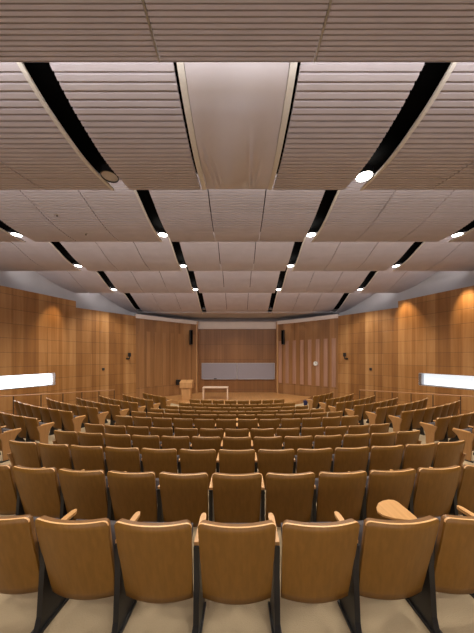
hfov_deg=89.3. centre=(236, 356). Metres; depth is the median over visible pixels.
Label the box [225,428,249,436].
chair
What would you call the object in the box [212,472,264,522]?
chair
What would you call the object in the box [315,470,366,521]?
chair
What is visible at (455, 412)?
chair
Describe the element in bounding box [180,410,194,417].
chair
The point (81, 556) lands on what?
chair
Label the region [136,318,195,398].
wall
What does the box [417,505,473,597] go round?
chair
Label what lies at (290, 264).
ceiling light
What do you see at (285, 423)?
chair
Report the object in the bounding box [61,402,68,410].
chair
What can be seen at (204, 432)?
chair
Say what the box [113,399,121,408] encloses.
chair
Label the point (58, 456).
chair
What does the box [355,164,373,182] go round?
ceiling light
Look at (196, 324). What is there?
trim
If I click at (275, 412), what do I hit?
chair
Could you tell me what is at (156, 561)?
chair
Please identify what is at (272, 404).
chair
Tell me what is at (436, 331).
wall
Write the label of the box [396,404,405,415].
chair
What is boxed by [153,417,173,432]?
chair
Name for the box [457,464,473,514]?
chair
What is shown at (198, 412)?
chair
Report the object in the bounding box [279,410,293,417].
chair
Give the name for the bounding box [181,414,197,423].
chair
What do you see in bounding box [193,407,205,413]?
chair
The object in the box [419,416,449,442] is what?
chair
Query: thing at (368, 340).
wall
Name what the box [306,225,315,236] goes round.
ceiling light
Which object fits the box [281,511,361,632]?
chair
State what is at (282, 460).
chair
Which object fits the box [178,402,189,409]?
chair
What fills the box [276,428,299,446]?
chair
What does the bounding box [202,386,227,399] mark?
table
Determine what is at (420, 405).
chair
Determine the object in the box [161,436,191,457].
chair
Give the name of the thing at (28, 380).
window
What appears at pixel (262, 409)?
chair
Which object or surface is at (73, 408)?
chair
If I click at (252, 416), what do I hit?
chair
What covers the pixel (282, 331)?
loudspeaker
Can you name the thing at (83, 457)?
chair
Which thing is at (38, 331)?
wall
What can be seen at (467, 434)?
chair
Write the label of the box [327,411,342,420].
chair
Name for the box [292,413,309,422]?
chair
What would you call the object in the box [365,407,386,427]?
chair
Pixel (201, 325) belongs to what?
trim
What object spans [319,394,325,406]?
chair
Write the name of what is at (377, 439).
chair
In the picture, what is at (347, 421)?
chair
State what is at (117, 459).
chair
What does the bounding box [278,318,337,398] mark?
wall
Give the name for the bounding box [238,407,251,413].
chair
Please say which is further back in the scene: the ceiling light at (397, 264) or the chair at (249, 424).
the ceiling light at (397, 264)
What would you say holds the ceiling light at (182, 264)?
attached to the ceiling at (236, 128)
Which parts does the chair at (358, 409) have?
panel, backrest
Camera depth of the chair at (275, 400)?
10.99 m
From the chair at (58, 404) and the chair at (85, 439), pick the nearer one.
the chair at (85, 439)
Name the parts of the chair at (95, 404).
backrest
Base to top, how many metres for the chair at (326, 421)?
0.850 m
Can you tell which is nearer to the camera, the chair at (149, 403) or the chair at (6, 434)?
the chair at (6, 434)
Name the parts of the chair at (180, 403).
backrest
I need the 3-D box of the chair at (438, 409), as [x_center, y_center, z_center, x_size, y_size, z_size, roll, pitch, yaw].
[6.578,2.024,8.040,0.576,0.850,0.460,0,0,-29]
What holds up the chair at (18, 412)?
on the floor
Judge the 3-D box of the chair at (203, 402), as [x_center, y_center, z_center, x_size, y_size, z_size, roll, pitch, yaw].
[-1.341,2.364,11.058,0.576,0.850,0.460,0,0,12]
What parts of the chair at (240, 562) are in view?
backrest, armrest, foot plate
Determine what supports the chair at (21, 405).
on the floor
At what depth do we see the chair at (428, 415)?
7.58 m
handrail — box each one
[0,390,114,413]
[359,390,473,413]
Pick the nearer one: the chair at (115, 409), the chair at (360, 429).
the chair at (360, 429)
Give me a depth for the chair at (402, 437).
4.67 m
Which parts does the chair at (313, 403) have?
panel, backrest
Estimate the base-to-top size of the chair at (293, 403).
0.850 m
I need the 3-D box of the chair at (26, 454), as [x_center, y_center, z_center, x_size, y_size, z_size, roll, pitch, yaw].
[-3.338,1.746,3.944,0.630,0.850,0.470,0,0,11]
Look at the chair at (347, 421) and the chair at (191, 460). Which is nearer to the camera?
the chair at (191, 460)
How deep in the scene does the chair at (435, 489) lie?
2.67 m
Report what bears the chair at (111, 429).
on the floor
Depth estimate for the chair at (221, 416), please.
7.06 m
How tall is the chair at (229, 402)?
0.850 m
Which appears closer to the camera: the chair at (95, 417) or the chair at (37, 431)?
the chair at (37, 431)
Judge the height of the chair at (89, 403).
0.850 m
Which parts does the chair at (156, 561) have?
backrest, seat, foot plate, armrest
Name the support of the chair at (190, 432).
on the floor
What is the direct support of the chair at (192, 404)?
on the floor
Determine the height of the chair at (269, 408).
0.850 m
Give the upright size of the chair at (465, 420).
0.850 m
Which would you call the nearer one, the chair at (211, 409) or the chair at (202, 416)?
the chair at (202, 416)
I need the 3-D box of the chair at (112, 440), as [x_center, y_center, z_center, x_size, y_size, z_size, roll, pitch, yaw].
[-2.205,1.869,4.674,0.576,0.850,0.460,0,0,8]
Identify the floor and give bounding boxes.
[0,403,473,632]
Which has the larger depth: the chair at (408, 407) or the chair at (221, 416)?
the chair at (408, 407)
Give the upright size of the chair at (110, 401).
0.850 m
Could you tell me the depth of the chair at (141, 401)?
11.16 m
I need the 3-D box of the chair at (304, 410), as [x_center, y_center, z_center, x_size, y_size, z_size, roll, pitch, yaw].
[2.236,2.224,8.416,0.576,0.850,0.460,0,0,-12]
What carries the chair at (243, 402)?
on the floor
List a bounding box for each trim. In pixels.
[134,314,197,323]
[196,324,197,392]
[198,322,275,328]
[276,314,339,323]
[276,324,277,392]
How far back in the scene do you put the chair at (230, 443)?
4.33 m
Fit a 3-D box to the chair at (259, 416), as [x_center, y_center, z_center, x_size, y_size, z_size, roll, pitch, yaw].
[0.863,2.124,7.295,0.576,0.850,0.460,0,0,-4]
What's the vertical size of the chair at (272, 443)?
0.850 m
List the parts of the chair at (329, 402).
panel, backrest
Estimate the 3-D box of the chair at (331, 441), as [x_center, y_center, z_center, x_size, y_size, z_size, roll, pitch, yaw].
[1.703,1.869,4.612,0.576,0.850,0.460,0,0,-6]
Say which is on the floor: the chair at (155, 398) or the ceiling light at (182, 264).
the chair at (155, 398)
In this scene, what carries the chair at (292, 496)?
on the floor
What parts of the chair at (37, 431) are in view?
backrest, panel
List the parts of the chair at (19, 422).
backrest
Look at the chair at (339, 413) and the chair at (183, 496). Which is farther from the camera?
the chair at (339, 413)
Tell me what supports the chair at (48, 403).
on the floor
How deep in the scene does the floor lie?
1.82 m
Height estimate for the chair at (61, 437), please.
0.850 m
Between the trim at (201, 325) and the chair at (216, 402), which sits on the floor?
the chair at (216, 402)
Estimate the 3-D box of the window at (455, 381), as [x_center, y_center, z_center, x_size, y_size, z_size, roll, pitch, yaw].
[9.200,1.024,10.046,0.420,0.573,2.690,0,0,-24]
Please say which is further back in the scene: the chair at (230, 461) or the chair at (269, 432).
the chair at (269, 432)
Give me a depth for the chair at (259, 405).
9.88 m
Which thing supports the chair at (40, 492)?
on the floor
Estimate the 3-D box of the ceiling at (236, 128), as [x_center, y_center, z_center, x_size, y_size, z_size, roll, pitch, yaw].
[0.000,-3.909,7.000,21.000,2.281,22.600,0,0,0]
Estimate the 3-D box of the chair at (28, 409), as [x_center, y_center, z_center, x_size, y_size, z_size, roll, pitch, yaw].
[-7.016,2.024,8.291,0.576,0.850,0.460,0,0,31]
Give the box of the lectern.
[180,380,193,400]
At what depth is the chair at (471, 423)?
6.87 m
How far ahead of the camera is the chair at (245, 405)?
9.82 m
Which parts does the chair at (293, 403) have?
backrest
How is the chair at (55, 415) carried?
on the floor
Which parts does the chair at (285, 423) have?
backrest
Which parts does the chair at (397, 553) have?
seat, backrest, foot plate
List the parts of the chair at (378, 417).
panel, backrest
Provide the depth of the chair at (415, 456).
3.66 m
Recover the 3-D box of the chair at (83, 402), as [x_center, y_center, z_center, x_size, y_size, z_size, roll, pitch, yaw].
[-6.422,2.224,10.339,0.576,0.850,0.460,0,0,37]
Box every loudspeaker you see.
[189,330,192,344]
[281,330,284,344]
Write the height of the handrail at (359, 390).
1.512 m
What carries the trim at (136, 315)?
attached to the ceiling at (31, 281)
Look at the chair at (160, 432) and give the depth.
5.33 m
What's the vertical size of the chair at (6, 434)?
0.850 m
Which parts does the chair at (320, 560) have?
seat, backrest, foot plate, armrest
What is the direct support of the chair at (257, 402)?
on the floor
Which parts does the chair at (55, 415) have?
backrest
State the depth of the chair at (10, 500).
2.76 m
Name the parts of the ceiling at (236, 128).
panel, slot trim, panel, panel, panel, panel, panel, panel, slot trim, slot trim, panel, panel, panel, panel, slot trim, panel, panel, panel, panel, panel, panel, slot trim, panel, seam rod, panel, panel, slot trim, panel, panel, panel, slot trim, panel, panel, panel, panel, panel, panel, panel, panel, panel, panel, panel, slot trim, panel, panel, panel, slot trim, panel, panel, seam rod, panel, slot trim, panel, panel, panel, panel, panel, panel, slot trim, panel, panel, panel, panel, slot trim, slot trim, panel, panel, panel, panel, panel, panel, slot trim, panel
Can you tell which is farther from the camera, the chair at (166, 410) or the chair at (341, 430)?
the chair at (166, 410)
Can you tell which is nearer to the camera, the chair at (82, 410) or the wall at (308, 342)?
the chair at (82, 410)
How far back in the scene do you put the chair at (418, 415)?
7.37 m
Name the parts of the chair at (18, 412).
backrest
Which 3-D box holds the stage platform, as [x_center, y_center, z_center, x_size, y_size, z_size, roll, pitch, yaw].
[0.000,2.693,15.290,9.700,0.190,4.780,0,0,0]
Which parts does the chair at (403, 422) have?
panel, backrest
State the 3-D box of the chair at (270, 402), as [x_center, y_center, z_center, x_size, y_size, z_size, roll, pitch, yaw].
[1.393,2.364,11.069,0.576,0.850,0.460,0,0,-12]
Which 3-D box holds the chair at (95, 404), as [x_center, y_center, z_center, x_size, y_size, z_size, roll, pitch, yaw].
[-5.501,2.224,9.714,0.576,0.850,0.460,0,0,31]
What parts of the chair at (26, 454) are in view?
panel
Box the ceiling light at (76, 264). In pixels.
[74,262,81,266]
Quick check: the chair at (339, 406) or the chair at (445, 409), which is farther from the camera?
the chair at (339, 406)
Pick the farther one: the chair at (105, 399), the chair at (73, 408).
the chair at (105, 399)
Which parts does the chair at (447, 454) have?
panel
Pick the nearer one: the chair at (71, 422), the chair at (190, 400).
the chair at (71, 422)
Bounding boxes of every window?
[0,373,55,389]
[418,373,473,389]
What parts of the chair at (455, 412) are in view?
backrest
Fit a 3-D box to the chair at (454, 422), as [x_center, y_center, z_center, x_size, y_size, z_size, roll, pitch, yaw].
[5.870,1.994,6.636,0.576,0.850,0.460,0,0,-23]
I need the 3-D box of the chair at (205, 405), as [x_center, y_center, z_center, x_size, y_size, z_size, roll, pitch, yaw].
[-1.076,2.354,10.081,0.576,0.850,0.460,0,0,8]
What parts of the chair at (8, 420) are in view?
backrest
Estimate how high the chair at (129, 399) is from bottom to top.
0.850 m
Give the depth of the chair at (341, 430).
5.40 m
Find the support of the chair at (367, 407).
on the floor
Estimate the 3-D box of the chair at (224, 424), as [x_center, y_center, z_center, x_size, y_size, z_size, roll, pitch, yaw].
[-0.253,2.024,6.352,0.576,0.850,0.460,0,0,1]
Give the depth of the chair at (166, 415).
7.22 m
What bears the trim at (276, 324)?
attached to the wall at (214, 345)
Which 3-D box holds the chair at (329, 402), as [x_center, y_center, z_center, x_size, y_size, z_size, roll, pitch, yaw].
[4.224,2.354,11.255,0.630,0.850,0.470,0,0,-33]
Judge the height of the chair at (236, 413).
0.850 m
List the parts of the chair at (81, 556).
backrest, seat, armrest, foot plate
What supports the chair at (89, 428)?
on the floor
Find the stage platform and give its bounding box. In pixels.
[165,392,310,404]
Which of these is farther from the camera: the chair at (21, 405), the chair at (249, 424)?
the chair at (21, 405)
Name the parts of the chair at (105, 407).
backrest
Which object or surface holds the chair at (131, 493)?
on the floor
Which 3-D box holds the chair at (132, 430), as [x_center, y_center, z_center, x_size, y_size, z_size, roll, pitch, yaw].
[-2.202,1.994,5.599,0.576,0.850,0.460,0,0,9]
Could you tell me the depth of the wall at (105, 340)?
13.11 m
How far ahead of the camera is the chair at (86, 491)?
2.61 m
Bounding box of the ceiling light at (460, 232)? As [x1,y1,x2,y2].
[451,229,463,236]
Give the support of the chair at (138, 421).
on the floor
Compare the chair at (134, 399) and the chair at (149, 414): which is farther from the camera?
the chair at (134, 399)
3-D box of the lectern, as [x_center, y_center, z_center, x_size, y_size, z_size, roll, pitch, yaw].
[-3.040,1.958,14.500,0.740,1.277,0.540,0,0,0]
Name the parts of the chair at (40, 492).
backrest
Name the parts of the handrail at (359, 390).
rail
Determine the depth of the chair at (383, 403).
9.80 m
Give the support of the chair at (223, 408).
on the floor
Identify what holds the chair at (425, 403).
on the floor
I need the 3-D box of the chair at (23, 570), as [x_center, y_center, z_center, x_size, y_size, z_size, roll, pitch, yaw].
[-1.653,1.530,1.853,0.576,0.850,0.460,0,0,5]
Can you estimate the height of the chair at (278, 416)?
0.850 m
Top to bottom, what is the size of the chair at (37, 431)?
0.850 m
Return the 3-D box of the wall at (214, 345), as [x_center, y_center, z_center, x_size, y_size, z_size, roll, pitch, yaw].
[0.000,0.365,17.800,5.800,4.850,0.200,0,0,0]
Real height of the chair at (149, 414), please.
0.850 m
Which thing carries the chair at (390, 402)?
on the floor
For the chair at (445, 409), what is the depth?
8.10 m
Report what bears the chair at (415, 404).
on the floor
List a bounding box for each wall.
[0,285,75,414]
[76,308,135,404]
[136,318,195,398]
[198,329,275,391]
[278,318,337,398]
[338,308,397,404]
[398,285,473,414]
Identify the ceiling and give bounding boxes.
[0,0,473,317]
[0,271,473,321]
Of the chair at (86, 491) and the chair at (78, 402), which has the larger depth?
the chair at (78, 402)
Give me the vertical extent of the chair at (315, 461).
0.850 m
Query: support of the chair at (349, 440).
on the floor
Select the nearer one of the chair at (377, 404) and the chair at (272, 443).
the chair at (272, 443)
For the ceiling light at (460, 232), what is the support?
attached to the ceiling at (236, 128)
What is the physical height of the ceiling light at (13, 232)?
0.270 m
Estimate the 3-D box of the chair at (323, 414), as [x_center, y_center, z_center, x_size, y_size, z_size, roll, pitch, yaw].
[2.518,2.124,7.530,0.576,0.850,0.460,0,0,-12]
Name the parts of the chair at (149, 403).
backrest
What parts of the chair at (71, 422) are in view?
backrest, panel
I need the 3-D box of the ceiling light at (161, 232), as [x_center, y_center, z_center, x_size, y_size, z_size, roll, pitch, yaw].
[-2.110,-3.600,6.820,0.280,0.270,0.280,0,0,0]
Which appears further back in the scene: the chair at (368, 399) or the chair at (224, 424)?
the chair at (368, 399)
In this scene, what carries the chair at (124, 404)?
on the floor
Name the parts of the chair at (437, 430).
panel, backrest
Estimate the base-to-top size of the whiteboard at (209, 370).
1.200 m
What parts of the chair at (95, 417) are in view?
backrest, panel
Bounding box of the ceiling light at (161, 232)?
[158,225,167,236]
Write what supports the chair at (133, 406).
on the floor
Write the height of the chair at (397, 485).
0.850 m
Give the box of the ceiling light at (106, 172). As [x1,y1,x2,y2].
[100,164,118,182]
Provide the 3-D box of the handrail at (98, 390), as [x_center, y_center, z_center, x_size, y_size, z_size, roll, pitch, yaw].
[-8.348,2.023,9.958,0.637,1.512,7.242,0,0,22]
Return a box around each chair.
[0,412,5,427]
[0,426,21,462]
[0,464,44,514]
[0,509,76,632]
[2,412,24,441]
[7,440,42,467]
[12,414,40,441]
[12,465,84,518]
[14,400,28,415]
[18,402,26,416]
[24,403,33,417]
[24,416,54,442]
[31,405,42,422]
[34,511,139,632]
[38,442,74,472]
[39,407,57,434]
[46,398,51,408]
[49,408,65,430]
[50,399,56,409]
[52,430,79,447]
[55,401,61,409]
[58,468,125,520]
[60,410,85,432]
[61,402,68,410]
[68,404,84,427]
[70,444,107,475]
[76,397,81,405]
[77,405,89,423]
[78,432,105,451]
[81,399,86,406]
[84,423,105,437]
[86,400,93,407]
[87,407,108,427]
[93,402,107,422]
[100,403,115,424]
[103,396,108,403]
[104,433,132,447]
[104,446,143,471]
[105,425,126,433]
[107,398,113,404]
[107,470,163,521]
[110,404,128,420]
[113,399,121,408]
[114,415,133,430]
[114,513,205,632]
[120,400,130,415]
[126,395,131,401]
[127,426,150,439]
[129,402,145,415]
[131,397,138,405]
[131,411,146,420]
[132,435,161,453]
[133,416,153,431]
[137,398,146,415]
[141,448,180,477]
[145,399,159,411]
[147,412,163,421]
[150,408,163,416]
[150,427,174,441]
[152,395,161,408]
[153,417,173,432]
[158,396,172,408]
[159,471,214,526]
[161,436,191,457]
[164,413,181,422]
[165,409,178,413]
[166,405,179,413]
[173,418,194,427]
[174,428,199,443]
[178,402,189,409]
[179,406,191,411]
[179,449,219,489]
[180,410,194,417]
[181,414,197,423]
[189,399,199,406]
[191,403,202,409]
[191,436,222,459]
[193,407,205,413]
[194,419,215,435]
[196,410,210,418]
[198,513,281,632]
[199,428,224,448]
[200,414,218,428]
[201,400,211,406]
[204,404,215,410]
[207,407,220,413]
[212,411,227,418]
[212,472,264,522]
[213,400,223,406]
[216,419,237,435]
[217,404,230,410]
[219,414,237,422]
[219,449,257,473]
[222,407,237,414]
[223,436,252,449]
[225,400,237,406]
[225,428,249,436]
[229,411,245,417]
[231,404,243,410]
[237,400,248,406]
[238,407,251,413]
[238,414,255,418]
[238,419,258,436]
[244,404,256,410]
[246,411,261,418]
[250,400,260,406]
[251,428,275,448]
[253,407,266,413]
[254,436,283,462]
[257,414,273,428]
[258,404,269,410]
[258,449,295,489]
[260,419,280,435]
[262,400,272,406]
[263,410,277,418]
[266,471,316,526]
[268,407,280,413]
[271,403,282,409]
[274,399,284,406]
[276,414,292,423]
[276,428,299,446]
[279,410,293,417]
[280,418,300,432]
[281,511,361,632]
[282,406,294,413]
[283,436,312,457]
[284,402,295,409]
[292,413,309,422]
[294,448,332,477]
[295,409,308,413]
[296,405,307,409]
[299,427,323,441]
[301,417,320,427]
[306,395,319,412]
[310,408,323,416]
[310,412,326,421]
[312,435,341,453]
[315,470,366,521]
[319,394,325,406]
[319,398,333,411]
[321,416,340,431]
[324,426,346,439]
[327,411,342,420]
[328,402,344,415]
[332,446,369,475]
[333,397,340,405]
[340,415,359,430]
[341,433,369,447]
[344,400,353,415]
[345,404,363,424]
[347,425,368,433]
[352,399,360,408]
[357,500,442,632]
[360,398,366,404]
[363,403,373,422]
[365,396,370,403]
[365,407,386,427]
[366,468,415,519]
[368,423,389,437]
[368,444,403,472]
[369,432,395,451]
[372,402,380,411]
[380,400,387,407]
[386,405,396,427]
[387,399,392,406]
[388,410,413,432]
[392,397,397,405]
[395,430,421,447]
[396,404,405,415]
[402,442,435,472]
[405,402,412,410]
[412,401,418,409]
[412,408,424,434]
[413,465,461,517]
[417,399,423,409]
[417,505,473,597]
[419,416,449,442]
[422,398,427,408]
[423,407,434,422]
[433,405,442,421]
[433,440,466,467]
[441,403,449,417]
[445,400,459,415]
[447,402,455,415]
[447,414,461,441]
[452,426,473,462]
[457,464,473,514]
[459,412,471,428]
[469,412,473,427]
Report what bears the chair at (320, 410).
on the floor
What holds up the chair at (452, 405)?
on the floor
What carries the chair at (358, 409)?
on the floor
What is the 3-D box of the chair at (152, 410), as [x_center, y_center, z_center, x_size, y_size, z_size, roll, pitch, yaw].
[-2.750,2.224,8.545,0.630,0.850,0.470,0,0,15]
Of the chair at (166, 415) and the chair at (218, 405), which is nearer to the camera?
the chair at (166, 415)
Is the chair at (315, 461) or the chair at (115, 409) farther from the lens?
the chair at (115, 409)
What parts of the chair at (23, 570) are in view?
backrest, seat, foot plate, armrest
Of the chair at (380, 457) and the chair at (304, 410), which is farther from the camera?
the chair at (304, 410)
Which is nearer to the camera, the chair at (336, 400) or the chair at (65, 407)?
the chair at (65, 407)
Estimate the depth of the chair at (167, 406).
9.22 m
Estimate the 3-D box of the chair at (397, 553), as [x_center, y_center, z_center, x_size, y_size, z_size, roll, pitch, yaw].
[1.145,1.530,1.851,0.576,0.850,0.532,0,0,-3]
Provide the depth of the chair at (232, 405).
9.80 m
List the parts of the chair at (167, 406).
backrest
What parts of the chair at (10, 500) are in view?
backrest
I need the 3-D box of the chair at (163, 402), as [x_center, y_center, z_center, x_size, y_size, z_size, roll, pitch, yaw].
[-3.586,2.364,11.989,0.576,0.850,0.470,0,0,33]
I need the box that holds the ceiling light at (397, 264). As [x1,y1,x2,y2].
[392,262,399,266]
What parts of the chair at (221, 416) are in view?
backrest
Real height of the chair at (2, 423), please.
0.850 m
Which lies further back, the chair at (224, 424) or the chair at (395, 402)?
the chair at (395, 402)
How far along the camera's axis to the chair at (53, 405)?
9.46 m
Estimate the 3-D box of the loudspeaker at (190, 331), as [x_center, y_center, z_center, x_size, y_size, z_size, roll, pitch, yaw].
[-3.262,-1.390,16.968,0.190,1.020,0.252,0,0,-36]
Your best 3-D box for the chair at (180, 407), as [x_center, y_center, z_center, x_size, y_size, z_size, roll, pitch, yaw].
[-1.903,2.299,9.291,0.576,0.850,0.460,0,0,12]
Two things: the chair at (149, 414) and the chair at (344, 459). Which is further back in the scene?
the chair at (149, 414)
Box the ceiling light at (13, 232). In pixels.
[10,229,22,236]
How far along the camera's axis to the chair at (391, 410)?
8.34 m
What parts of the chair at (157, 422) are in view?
backrest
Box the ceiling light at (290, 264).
[287,259,293,266]
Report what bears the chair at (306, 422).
on the floor
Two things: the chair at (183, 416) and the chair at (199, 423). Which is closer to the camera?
the chair at (199, 423)
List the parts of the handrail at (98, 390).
rail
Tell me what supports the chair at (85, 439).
on the floor
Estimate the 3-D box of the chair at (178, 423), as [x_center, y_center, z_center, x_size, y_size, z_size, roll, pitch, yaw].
[-1.367,2.024,6.419,0.576,0.850,0.460,0,0,6]
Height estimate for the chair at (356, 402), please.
0.850 m
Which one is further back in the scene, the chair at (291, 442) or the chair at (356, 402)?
the chair at (356, 402)
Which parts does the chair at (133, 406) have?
backrest, panel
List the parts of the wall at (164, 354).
wall panel, wall panel, wall panel, wall panel, wall panel, wall panel, wall panel, wall panel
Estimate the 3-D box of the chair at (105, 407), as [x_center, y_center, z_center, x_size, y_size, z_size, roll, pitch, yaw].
[-5.018,2.224,9.438,0.576,0.850,0.460,0,0,28]
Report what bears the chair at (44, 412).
on the floor
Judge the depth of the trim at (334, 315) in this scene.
15.78 m
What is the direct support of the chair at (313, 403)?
on the floor
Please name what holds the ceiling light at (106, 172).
attached to the ceiling at (236, 128)
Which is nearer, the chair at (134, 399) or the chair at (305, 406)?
the chair at (305, 406)
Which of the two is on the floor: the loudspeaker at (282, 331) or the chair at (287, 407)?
the chair at (287, 407)
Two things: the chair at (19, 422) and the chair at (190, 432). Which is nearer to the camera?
the chair at (190, 432)
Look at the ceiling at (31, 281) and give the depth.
12.14 m
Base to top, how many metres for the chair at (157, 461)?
0.850 m
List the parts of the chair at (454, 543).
seat, backrest, armrest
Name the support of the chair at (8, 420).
on the floor
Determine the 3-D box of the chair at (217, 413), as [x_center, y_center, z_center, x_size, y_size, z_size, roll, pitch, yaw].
[-0.530,2.224,8.191,0.576,0.850,0.460,0,0,3]
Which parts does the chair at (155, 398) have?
backrest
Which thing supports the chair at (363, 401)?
on the floor
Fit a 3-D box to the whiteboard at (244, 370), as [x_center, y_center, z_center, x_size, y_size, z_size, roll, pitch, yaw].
[1.396,1.040,17.625,2.768,1.200,0.110,0,0,0]
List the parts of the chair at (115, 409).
backrest, panel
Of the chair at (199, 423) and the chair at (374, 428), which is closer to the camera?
the chair at (374, 428)
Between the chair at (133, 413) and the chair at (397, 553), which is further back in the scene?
the chair at (133, 413)
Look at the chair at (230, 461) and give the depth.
3.43 m
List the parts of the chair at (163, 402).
backrest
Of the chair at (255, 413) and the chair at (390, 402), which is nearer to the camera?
the chair at (255, 413)
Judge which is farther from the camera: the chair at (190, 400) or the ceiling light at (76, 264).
the chair at (190, 400)
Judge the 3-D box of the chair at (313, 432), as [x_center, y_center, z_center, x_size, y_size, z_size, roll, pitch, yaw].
[1.701,1.994,5.533,0.576,0.850,0.460,0,0,-6]
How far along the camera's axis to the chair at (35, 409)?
7.81 m
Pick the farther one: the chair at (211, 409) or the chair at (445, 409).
the chair at (211, 409)
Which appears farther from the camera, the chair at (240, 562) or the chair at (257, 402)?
the chair at (257, 402)
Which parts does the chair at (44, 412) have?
backrest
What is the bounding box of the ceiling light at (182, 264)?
[180,259,186,266]
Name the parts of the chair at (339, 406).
panel, backrest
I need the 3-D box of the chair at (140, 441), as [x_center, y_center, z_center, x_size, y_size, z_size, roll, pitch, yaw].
[-1.649,1.869,4.607,0.576,0.850,0.460,0,0,6]
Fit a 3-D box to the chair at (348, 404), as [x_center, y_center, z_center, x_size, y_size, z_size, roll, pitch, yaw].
[4.748,2.299,10.411,0.576,0.850,0.460,0,0,-31]
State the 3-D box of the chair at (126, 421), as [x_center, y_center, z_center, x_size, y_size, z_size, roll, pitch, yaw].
[-3.046,2.024,6.699,0.630,0.850,0.470,0,0,13]
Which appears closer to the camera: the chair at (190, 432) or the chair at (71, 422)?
the chair at (190, 432)
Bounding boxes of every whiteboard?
[202,363,236,378]
[237,363,274,378]
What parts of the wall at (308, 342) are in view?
wall panel, wall panel, wall panel, wall panel, wall panel, wall panel, wall panel, wall panel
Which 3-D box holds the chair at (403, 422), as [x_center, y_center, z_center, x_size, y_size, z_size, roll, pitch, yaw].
[5.037,2.024,7.319,0.630,0.850,0.470,0,0,-22]
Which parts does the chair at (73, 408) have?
backrest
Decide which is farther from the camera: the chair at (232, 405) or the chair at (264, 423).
the chair at (232, 405)
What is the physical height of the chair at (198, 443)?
0.850 m
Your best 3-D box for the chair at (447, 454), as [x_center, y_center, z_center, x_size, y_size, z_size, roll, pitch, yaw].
[3.364,1.746,3.949,0.576,0.850,0.470,0,0,-11]

